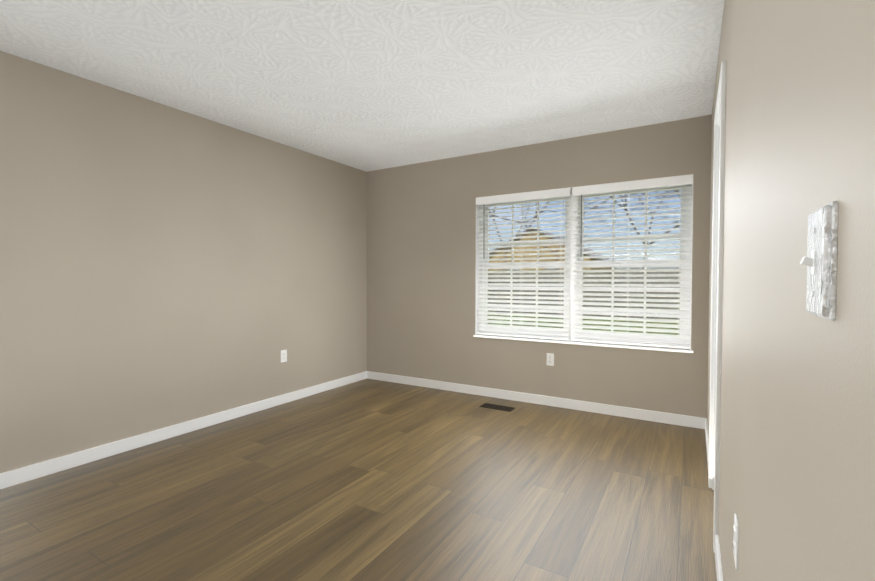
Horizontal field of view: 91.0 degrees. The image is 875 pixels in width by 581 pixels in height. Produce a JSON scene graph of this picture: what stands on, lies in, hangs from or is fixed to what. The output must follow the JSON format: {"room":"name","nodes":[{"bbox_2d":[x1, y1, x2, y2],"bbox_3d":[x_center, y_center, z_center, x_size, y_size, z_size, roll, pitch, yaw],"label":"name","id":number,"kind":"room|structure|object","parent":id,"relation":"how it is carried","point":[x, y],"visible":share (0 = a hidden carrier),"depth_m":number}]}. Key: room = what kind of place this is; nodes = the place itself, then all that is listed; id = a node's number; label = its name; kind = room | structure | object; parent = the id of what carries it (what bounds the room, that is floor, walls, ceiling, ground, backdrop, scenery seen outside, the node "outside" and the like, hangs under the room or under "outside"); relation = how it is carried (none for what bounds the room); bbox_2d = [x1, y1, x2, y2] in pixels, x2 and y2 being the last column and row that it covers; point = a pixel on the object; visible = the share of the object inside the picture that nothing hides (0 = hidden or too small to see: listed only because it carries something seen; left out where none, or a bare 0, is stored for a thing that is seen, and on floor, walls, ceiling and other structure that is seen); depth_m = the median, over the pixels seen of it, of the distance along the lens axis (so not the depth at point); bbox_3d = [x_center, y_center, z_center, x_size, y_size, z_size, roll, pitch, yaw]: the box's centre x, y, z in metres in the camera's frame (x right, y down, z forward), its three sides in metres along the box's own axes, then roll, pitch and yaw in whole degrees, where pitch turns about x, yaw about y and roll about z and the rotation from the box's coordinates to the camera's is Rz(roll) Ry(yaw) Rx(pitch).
{"room":"empty bedroom","nodes":[
{"label":"empty bedroom","id":0,"kind":"room"},
{"bbox_2d":[0,51,366,472],"bbox_3d":[-2.150,-0.125,2.990,0.120,2.440,5.300,1,2,31],"label":"wall","id":1,"kind":"structure","parent":0,"point":[162,266],"depth_m":3.06},
{"bbox_2d":[0,371,366,488],"bbox_3d":[-2.111,1.053,2.954,0.013,0.088,4.987,1,2,31],"label":"baseboard","id":2,"kind":"structure","parent":1,"relation":"attached to","point":[33,471],"depth_m":3.06},
{"bbox_2d":[281,349,286,362],"bbox_3d":[-1.451,0.619,4.060,0.009,0.115,0.070,1,2,31],"label":"electrical outlet","id":3,"kind":"object","parent":1,"relation":"attached to","point":[283,355],"visible":1,"depth_m":4.06},
{"bbox_2d":[0,378,716,580],"bbox_3d":[-0.162,1.174,1.841,4.745,0.100,5.300,1,2,31],"label":"floor","id":4,"kind":"structure","parent":0,"point":[367,479],"depth_m":2.28},
{"bbox_2d":[479,403,514,411],"bbox_3d":[0.549,1.070,3.941,0.305,0.005,0.130,1,2,31],"label":"floor vent","id":5,"kind":"object","parent":4,"relation":"in","point":[497,407],"visible":1,"depth_m":3.93},
{"bbox_2d":[0,0,724,171],"bbox_3d":[-0.162,-1.365,1.778,4.745,0.100,5.300,1,2,31],"label":"ceiling","id":6,"kind":"structure","parent":0,"point":[368,85],"depth_m":2.52},
{"bbox_2d":[366,115,711,417],"bbox_3d":[0.733,-0.156,4.255,3.545,2.440,0.180,1,2,31],"label":"wall","id":7,"kind":"structure","parent":0,"point":[421,266],"depth_m":4.22},
{"bbox_2d":[367,371,706,428],"bbox_3d":[0.632,1.021,4.232,3.425,0.088,0.013,1,2,31],"label":"baseboard","id":8,"kind":"structure","parent":7,"relation":"attached to","point":[662,417],"depth_m":3.96},
{"bbox_2d":[546,353,553,365],"bbox_3d":[1.044,0.639,3.980,0.070,0.115,0.009,1,2,31],"label":"electrical outlet","id":9,"kind":"object","parent":7,"relation":"attached to","point":[550,360],"visible":1,"depth_m":3.98},
{"bbox_2d":[473,174,692,352],"bbox_3d":[1.215,-0.222,3.903,1.924,1.410,0.101,1,2,31],"label":"window frame","id":10,"kind":"structure","parent":7,"relation":"attached to","point":[565,341],"depth_m":3.96},
{"bbox_2d":[479,184,692,348],"bbox_3d":[1.259,-0.234,3.976,1.888,1.390,0.080,1,2,31],"label":"window","id":11,"kind":"structure","parent":7,"relation":"in","point":[571,241],"depth_m":3.93},
{"bbox_2d":[476,188,570,339],"bbox_3d":[0.808,-0.240,4.148,0.930,1.380,0.068,1,2,31],"label":"window blind","id":12,"kind":"object","parent":11,"relation":"attached to","point":[565,192],"visible":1,"depth_m":4.13},
{"bbox_2d":[572,175,692,348],"bbox_3d":[1.625,-0.228,3.663,0.930,1.380,0.068,1,2,31],"label":"window blind","id":13,"kind":"object","parent":11,"relation":"attached to","point":[643,184],"visible":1,"depth_m":3.64},
{"bbox_2d":[707,0,874,580],"bbox_3d":[0.883,-0.079,1.155,0.120,2.440,5.000,1,2,31],"label":"wall","id":14,"kind":"structure","parent":0,"point":[797,464],"depth_m":0.53},
{"bbox_2d":[705,419,708,474],"bbox_3d":[1.831,1.054,2.911,0.013,0.088,1.035,1,2,31],"label":"baseboard","id":15,"kind":"structure","parent":14,"relation":"attached to","point":[707,437],"depth_m":2.95},
{"bbox_2d":[708,60,725,552],"bbox_3d":[1.427,0.078,2.092,0.138,2.080,0.730,1,2,31],"label":"door frame","id":16,"kind":"structure","parent":14,"relation":"attached to","point":[716,294],"depth_m":1.84},
{"bbox_2d":[715,535,722,580],"bbox_3d":[0.368,1.115,0.448,0.013,0.088,3.208,1,2,31],"label":"baseboard","id":17,"kind":"structure","parent":14,"relation":"attached to","point":[719,573],"depth_m":1.68},
{"bbox_2d":[733,513,738,569],"bbox_3d":[0.776,0.652,1.120,0.009,0.115,0.070,1,2,31],"label":"electrical outlet","id":18,"kind":"object","parent":14,"relation":"attached to","point":[736,538],"visible":1,"depth_m":1.10},
{"bbox_2d":[800,201,837,320],"bbox_3d":[0.358,-0.027,0.409,0.019,0.105,0.068,1,2,31],"label":"light switch","id":19,"kind":"object","parent":14,"relation":"attached to","point":[819,261],"visible":1,"depth_m":0.38},
{"label":"outside","id":20,"kind":"structure","parent":0,"visible":0},
{"bbox_2d":[488,287,679,334],"bbox_3d":[22.190,0.452,43.877,120.000,0.200,89.820,1,2,31],"label":"lawn","id":21,"kind":"structure","parent":20,"point":[592,320],"depth_m":14.18},
{"bbox_2d":[489,229,610,300],"bbox_3d":[9.363,-2.035,35.044,8.600,5.210,10.700,1,2,31],"label":"house","id":22,"kind":"structure","parent":21,"relation":"on","point":[562,246],"depth_m":30.86},
{"bbox_2d":[488,267,679,319],"bbox_3d":[7.315,0.126,14.865,56.127,1.890,0.148,1,2,31],"label":"fence","id":23,"kind":"object","parent":21,"relation":"on","point":[676,272],"depth_m":15.73},
{"bbox_2d":[489,190,680,299],"bbox_3d":[10.877,-5.110,21.996,24.296,12.022,17.973,1,2,31],"label":"trees","id":24,"kind":"object","parent":21,"relation":"on","point":[594,221],"depth_m":24.29}
]}

